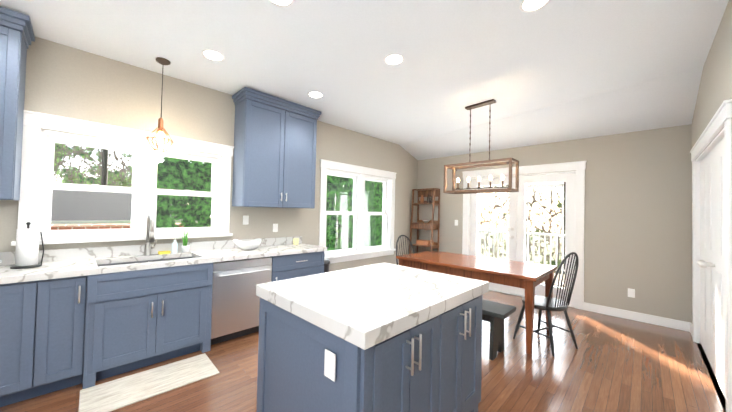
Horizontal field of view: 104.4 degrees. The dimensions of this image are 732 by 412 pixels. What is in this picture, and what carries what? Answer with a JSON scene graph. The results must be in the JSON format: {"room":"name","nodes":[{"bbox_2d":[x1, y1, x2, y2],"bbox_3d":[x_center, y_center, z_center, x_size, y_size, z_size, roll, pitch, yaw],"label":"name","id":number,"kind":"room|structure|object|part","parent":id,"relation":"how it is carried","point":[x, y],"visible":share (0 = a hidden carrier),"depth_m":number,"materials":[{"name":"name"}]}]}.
{"room":"kitchen","nodes":[
{"label":"kitchen","id":0,"kind":"room"},
{"bbox_2d":[0,36,417,271],"bbox_3d":[-1.558,-0.068,3.766,0.200,3.200,7.900,0,-2,45],"label":"wall","id":1,"kind":"structure","parent":0,"point":[66,81],"depth_m":3.11,"materials":[{"name":"paint"}]},
{"bbox_2d":[0,19,30,199],"bbox_3d":[-3.049,-0.705,1.856,0.345,1.290,1.010,0,-2,45],"label":"upper cabinet","id":2,"kind":"object","parent":1,"relation":"attached to","point":[14,44],"depth_m":2.08,"materials":[{"name":"blue wood"}]},
{"bbox_2d":[11,110,396,263],"bbox_3d":[-1.183,0.079,4.100,0.265,1.663,4.910,0,-2,45],"label":"window","id":3,"kind":"structure","parent":1,"relation":"in","point":[32,172],"depth_m":2.91,"materials":[{"name":"white wood"}]},
{"bbox_3d":[-1.193,0.087,4.108,0.100,1.360,4.610,0,-2,45],"label":"window sash","id":4,"kind":"part","parent":3,"relation":"part of","materials":[{"name":"white wood"}]},
{"bbox_2d":[243,216,248,224],"bbox_3d":[-1.539,0.180,3.636,0.009,0.116,0.072,0,-2,45],"label":"electrical outlet plate","id":5,"kind":"object","parent":1,"relation":"attached to","point":[245,218],"depth_m":3.63,"materials":[{"name":"white plastic"}]},
{"bbox_2d":[273,224,277,231],"bbox_3d":[-1.253,0.302,3.927,0.009,0.116,0.072,0,-2,45],"label":"electrical outlet plate","id":6,"kind":"object","parent":1,"relation":"attached to","point":[275,226],"depth_m":3.92,"materials":[{"name":"white plastic"}]},
{"bbox_2d":[232,95,319,207],"bbox_3d":[-1.173,-0.625,3.761,0.345,1.290,1.000,0,-2,45],"label":"upper cabinet","id":7,"kind":"object","parent":1,"relation":"attached to","point":[274,160],"depth_m":3.54,"materials":[{"name":"blue wood"}]},
{"bbox_2d":[0,290,725,411],"bbox_3d":[-0.074,1.484,2.239,4.460,0.100,7.900,0,-2,45],"label":"floor","id":8,"kind":"structure","parent":0,"point":[613,364],"depth_m":2.46,"materials":[{"name":"brown wood"}]},
{"bbox_2d":[0,284,19,406],"bbox_3d":[-2.621,0.945,2.108,0.605,0.860,0.373,0,-2,45],"label":"base cabinet","id":9,"kind":"object","parent":8,"relation":"on","point":[9,293],"depth_m":1.91,"materials":[{"name":"blue wood"}]},
{"bbox_2d":[16,272,91,401],"bbox_3d":[-2.454,0.952,2.267,0.620,0.860,0.330,0,-2,45],"label":"base cabinet","id":10,"kind":"object","parent":8,"relation":"on","point":[87,317],"depth_m":2.06,"materials":[{"name":"blue wood"}]},
{"bbox_2d":[0,244,326,283],"bbox_3d":[-2.312,0.505,2.388,0.608,0.045,4.506,0,-2,45],"label":"countertop","id":11,"kind":"structure","parent":10,"relation":"on","point":[210,255],"depth_m":2.46,"materials":[{"name":"white stone"}]},
{"bbox_2d":[10,222,43,268],"bbox_3d":[-2.612,0.297,2.197,0.160,0.347,0.168,0,-2,45],"label":"paper towel holder","id":12,"kind":"object","parent":11,"relation":"on","point":[27,248],"visible":1,"depth_m":2.16,"materials":[{"name":"white paper"}]},
{"bbox_2d":[92,256,203,295],"bbox_3d":[-2.021,0.616,2.677,0.420,0.178,0.780,0,-2,45],"label":"sink","id":13,"kind":"object","parent":11,"relation":"in","point":[111,281],"depth_m":2.44,"materials":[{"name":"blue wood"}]},
{"bbox_2d":[143,214,156,255],"bbox_3d":[-2.110,0.284,2.808,0.265,0.421,0.110,0,-2,45],"label":"faucet","id":14,"kind":"object","parent":11,"relation":"on","point":[150,234],"visible":1,"depth_m":2.83,"materials":[{"name":"silver metal"}]},
{"bbox_2d":[158,251,170,253],"bbox_3d":[-2.100,0.484,2.956,0.065,0.028,0.100,0,-2,45],"label":"sponge","id":15,"kind":"object","parent":11,"relation":"on","point":[164,252],"visible":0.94,"depth_m":2.93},
{"bbox_2d":[171,236,177,252],"bbox_3d":[-2.030,0.410,3.017,0.062,0.182,0.056,0,-2,45],"label":"soap bottle","id":16,"kind":"object","parent":11,"relation":"on","point":[174,246],"visible":1,"depth_m":3.00,"materials":[{"name":"white plastic"}]},
{"bbox_2d":[181,231,189,252],"bbox_3d":[-1.962,0.371,3.092,0.135,0.265,0.080,0,-2,45],"label":"plant pot","id":17,"kind":"object","parent":11,"relation":"on","point":[185,247],"visible":0.98,"depth_m":3.07,"materials":[{"name":"white ceramic"}]},
{"bbox_2d":[233,238,261,249],"bbox_3d":[-1.400,0.462,3.405,0.314,0.122,0.325,0,-2,45],"label":"fruit bowl","id":18,"kind":"object","parent":11,"relation":"on","point":[251,244],"visible":1,"depth_m":3.33,"materials":[{"name":"white ceramic"}]},
{"bbox_2d":[293,238,298,244],"bbox_3d":[-0.985,0.499,3.992,0.080,0.090,0.080,0,-2,45],"label":"candle jar","id":19,"kind":"object","parent":11,"relation":"on","point":[295,241],"visible":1,"depth_m":3.96,"materials":[{"name":"yellow wax"}]},
{"bbox_2d":[79,353,219,411],"bbox_3d":[-1.685,1.392,2.256,0.452,0.012,0.851,0,-2,45],"label":"kitchen mat","id":20,"kind":"object","parent":8,"relation":"on","point":[109,396],"visible":0.98,"depth_m":2.20,"materials":[{"name":"beige fabric"}]},
{"bbox_2d":[211,257,271,344],"bbox_3d":[-1.494,1.002,3.208,0.647,0.842,0.622,0,-2,45],"label":"dishwasher","id":21,"kind":"object","parent":8,"relation":"on","point":[235,305],"visible":0.6,"depth_m":2.97,"materials":[{"name":"metal"}]},
{"bbox_2d":[260,252,323,281],"bbox_3d":[-1.034,1.013,3.720,0.605,0.860,0.745,0,-2,45],"label":"base cabinet","id":22,"kind":"object","parent":8,"relation":"on","point":[302,264],"depth_m":3.48,"materials":[{"name":"blue wood"}]},
{"bbox_2d":[324,258,329,272],"bbox_3d":[-0.668,1.117,4.173,0.264,0.686,0.264,0,-2,45],"label":"trash bin","id":23,"kind":"object","parent":8,"relation":"on","point":[326,264],"visible":0.19,"depth_m":4.10,"materials":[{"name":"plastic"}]},
{"bbox_2d":[256,295,481,411],"bbox_3d":[0.080,1.004,1.857,0.964,0.850,1.214,0,-2,45],"label":"kitchen island","id":24,"kind":"object","parent":8,"relation":"on","point":[434,364],"visible":0.79,"depth_m":1.47,"materials":[{"name":"blue wood"}]},
{"bbox_2d":[256,263,488,349],"bbox_3d":[0.084,0.544,1.878,0.962,0.070,1.230,0,-2,45],"label":"island countertop","id":25,"kind":"structure","parent":24,"relation":"on","point":[365,307],"depth_m":1.58,"materials":[{"name":"stone"}]},
{"bbox_2d":[396,235,414,264],"bbox_3d":[0.709,0.981,4.394,0.450,1.034,0.509,2,-1,-30],"label":"chair","id":26,"kind":"object","parent":8,"relation":"on","point":[403,246],"visible":0.29,"depth_m":4.58,"materials":[{"name":"black paint"}]},
{"bbox_2d":[409,188,439,253],"bbox_3d":[1.214,0.588,5.983,0.540,1.902,0.365,0,-2,45],"label":"ladder shelf","id":27,"kind":"object","parent":8,"relation":"on","point":[432,224],"visible":0.75,"depth_m":5.96,"materials":[{"name":"brown wood"}]},
{"bbox_2d":[416,239,432,245],"bbox_3d":[1.236,0.768,5.978,0.300,0.097,0.200,0,-2,45],"label":"box","id":28,"kind":"object","parent":27,"relation":"on","point":[423,242],"visible":0.94,"depth_m":5.90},
{"bbox_2d":[427,194,432,202],"bbox_3d":[1.349,-0.152,5.966,0.142,0.180,0.074,0,-2,45],"label":"jar","id":29,"kind":"object","parent":27,"relation":"on","point":[428,199],"visible":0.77,"depth_m":5.96,"materials":[{"name":"glass"}]},
{"bbox_2d":[396,250,556,354],"bbox_3d":[1.363,1.105,3.712,1.740,0.780,0.950,0,-2,45],"label":"dining table","id":30,"kind":"object","parent":8,"relation":"on","point":[528,277],"visible":0.83,"depth_m":3.34,"materials":[{"name":"brown wood"}]},
{"bbox_2d":[482,299,515,359],"bbox_3d":[0.900,1.246,3.235,1.390,0.460,0.350,0,-2,45],"label":"bench","id":31,"kind":"object","parent":8,"relation":"on","point":[495,314],"visible":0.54,"depth_m":2.78,"materials":[{"name":"black wood"}]},
{"bbox_2d":[513,252,578,356],"bbox_3d":[1.969,0.981,3.069,0.450,1.034,0.509,2,-1,-25],"label":"chair","id":32,"kind":"object","parent":8,"relation":"on","point":[548,304],"visible":0.98,"depth_m":2.94,"materials":[{"name":"black paint"}]},
{"bbox_2d":[0,0,728,159],"bbox_3d":[-0.009,-1.467,2.300,4.460,0.796,7.900,0,-2,45],"label":"ceiling","id":33,"kind":"structure","parent":0,"point":[551,71],"depth_m":2.65,"materials":[{"name":"paint"}]},
{"bbox_2d":[146,57,173,151],"bbox_3d":[-1.969,-0.967,2.734,0.193,0.877,0.222,0,-2,45],"label":"light","id":34,"kind":"object","parent":33,"relation":"hanging from","point":[159,133],"visible":1,"depth_m":2.72,"materials":[{"name":"brown metal"}]},
{"bbox_2d":[201,49,224,60],"bbox_3d":[-1.428,-1.405,2.655,0.193,0.008,0.193,0,-2,39],"label":"recessed light","id":35,"kind":"object","parent":33,"relation":"in","point":[214,56],"depth_m":2.65,"materials":[{"name":"white"}]},
{"bbox_2d":[269,0,294,6],"bbox_3d":[-0.587,-1.430,1.941,0.193,0.008,0.193,0,-1,36],"label":"recessed light","id":36,"kind":"object","parent":33,"relation":"in","point":[280,3],"depth_m":1.99,"materials":[{"name":"white"}]},
{"bbox_2d":[308,91,322,97],"bbox_3d":[-0.622,-1.370,3.503,0.193,0.008,0.193,0,-2,39],"label":"recessed light","id":37,"kind":"object","parent":33,"relation":"in","point":[314,95],"depth_m":3.49,"materials":[{"name":"white"}]},
{"bbox_2d":[384,54,403,64],"bbox_3d":[0.269,-1.397,2.711,0.193,0.008,0.193,0,-1,36],"label":"recessed light","id":38,"kind":"object","parent":33,"relation":"in","point":[392,60],"depth_m":2.71,"materials":[{"name":"white"}]},
{"bbox_2d":[443,99,518,193],"bbox_3d":[1.499,-0.766,3.748,0.880,1.179,0.280,0,-2,45],"label":"chandelier","id":39,"kind":"object","parent":33,"relation":"hanging from","point":[502,189],"visible":1,"depth_m":3.69,"materials":[{"name":"brown wood"}]},
{"bbox_2d":[519,0,549,12],"bbox_3d":[1.180,-1.421,1.984,0.193,0.008,0.193,0,-2,39],"label":"recessed light","id":40,"kind":"object","parent":33,"relation":"in","point":[527,6],"depth_m":2.01,"materials":[{"name":"white"}]},
{"bbox_2d":[416,124,691,322],"bbox_3d":[2.660,0.050,5.014,4.060,3.200,0.200,0,-2,45],"label":"wall","id":41,"kind":"structure","parent":0,"point":[638,216],"depth_m":3.94,"materials":[{"name":"paint"}]},
{"bbox_2d":[470,173,574,305],"bbox_3d":[2.627,0.508,4.960,1.664,2.051,0.105,0,-2,45],"label":"french door","id":42,"kind":"structure","parent":41,"relation":"in","point":[517,214],"depth_m":4.90,"materials":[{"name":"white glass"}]},
{"bbox_2d":[462,161,586,309],"bbox_3d":[2.649,0.447,4.982,1.954,2.245,0.236,0,-2,45],"label":"door frame","id":43,"kind":"structure","parent":41,"relation":"attached to","point":[579,167],"depth_m":4.42,"materials":[{"name":"white wood"}]},
{"bbox_2d":[628,288,634,297],"bbox_3d":[3.620,1.188,3.874,0.072,0.116,0.008,0,-2,45],"label":"electrical outlet plate","id":44,"kind":"object","parent":41,"relation":"attached to","point":[631,292],"depth_m":3.87,"materials":[{"name":"white plastic"}]},
{"bbox_2d":[584,302,688,331],"bbox_3d":[3.620,1.490,3.853,1.059,0.115,0.019,0,-2,45],"label":"baseboard","id":45,"kind":"structure","parent":41,"relation":"attached to","point":[654,320],"depth_m":3.81,"materials":[{"name":"white wood"}]},
{"bbox_2d":[692,0,731,411],"bbox_3d":[1.478,-0.063,0.777,0.200,3.200,7.900,0,-2,45],"label":"wall","id":46,"kind":"structure","parent":0,"point":[715,89],"depth_m":2.33,"materials":[{"name":"paint"}]},
{"bbox_2d":[689,322,691,334],"bbox_3d":[3.880,1.486,3.373,0.015,0.115,0.281,0,-2,45],"label":"baseboard","id":47,"kind":"structure","parent":46,"relation":"attached to","point":[690,324],"depth_m":3.46,"materials":[{"name":"white wood"}]},
{"bbox_2d":[690,99,731,411],"bbox_3d":[3.167,0.417,2.519,0.236,2.185,2.044,0,-2,45],"label":"door frame","id":48,"kind":"structure","parent":46,"relation":"attached to","point":[721,119],"depth_m":1.98,"materials":[{"name":"white wood"}]},
{"bbox_2d":[697,138,725,398],"bbox_3d":[3.110,0.486,2.573,0.133,2.024,1.774,0,-2,45],"label":"door","id":49,"kind":"structure","parent":46,"relation":"in","point":[711,262],"depth_m":2.56,"materials":[{"name":"white wood"}]},
{"label":"outside","id":50,"kind":"structure","parent":0,"visible":0},
{"bbox_2d":[479,228,563,268],"bbox_3d":[-0.083,3.278,14.035,100.000,0.001,100.000,0,-2,45],"label":"ground","id":51,"kind":"structure","parent":50,"point":[536,239],"depth_m":27.46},
{"bbox_2d":[53,143,132,186],"bbox_3d":[-17.362,-5.494,9.655,0.500,16.600,17.000,0,-2,45],"label":"branches","id":52,"kind":"object","parent":51,"relation":"on","point":[71,178],"depth_m":13.85,"materials":[{"name":"green plant"}]},
{"bbox_2d":[101,149,108,185],"bbox_3d":[-11.442,-2.305,12.466,0.200,10.600,0.200,0,-2,45],"label":"pole","id":53,"kind":"object","parent":51,"relation":"on","point":[105,160],"depth_m":12.39,"materials":[{"name":"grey wood"}]},
{"bbox_2d":[51,190,197,229],"bbox_3d":[-11.393,1.073,6.449,7.320,3.600,11.800,0,-2,45],"label":"neighbouring house","id":54,"kind":"structure","parent":51,"relation":"on","point":[76,198],"depth_m":7.20,"materials":[{"name":"brick"}]},
{"bbox_2d":[54,143,382,226],"bbox_3d":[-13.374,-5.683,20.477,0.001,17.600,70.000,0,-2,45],"label":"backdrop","id":55,"kind":"object","parent":51,"relation":"on","point":[80,175],"depth_m":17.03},
{"bbox_2d":[156,156,382,250],"bbox_3d":[-0.725,-3.123,9.953,2.000,12.600,11.100,0,-2,45],"label":"evergreen tree","id":56,"kind":"object","parent":51,"relation":"on","point":[200,180],"depth_m":7.42,"materials":[{"name":"green plant"}]},
{"bbox_2d":[380,182,563,273],"bbox_3d":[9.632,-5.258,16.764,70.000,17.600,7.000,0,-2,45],"label":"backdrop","id":57,"kind":"object","parent":51,"relation":"on","point":[559,205],"depth_m":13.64,"materials":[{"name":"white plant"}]},
{"bbox_2d":[477,229,564,287],"bbox_3d":[3.904,1.895,5.824,4.600,2.600,2.790,0,-2,45],"label":"railing","id":58,"kind":"object","parent":51,"relation":"on","point":[533,234],"depth_m":7.37,"materials":[{"name":"white wood"}]},
{"bbox_2d":[564,182,565,274],"bbox_3d":[8.053,-3.401,11.414,0.171,13.603,0.478,1,-1,18],"label":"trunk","id":59,"kind":"object","parent":51,"relation":"on","point":[564,218],"depth_m":11.17,"materials":[{"name":"brown wood"}]}
]}

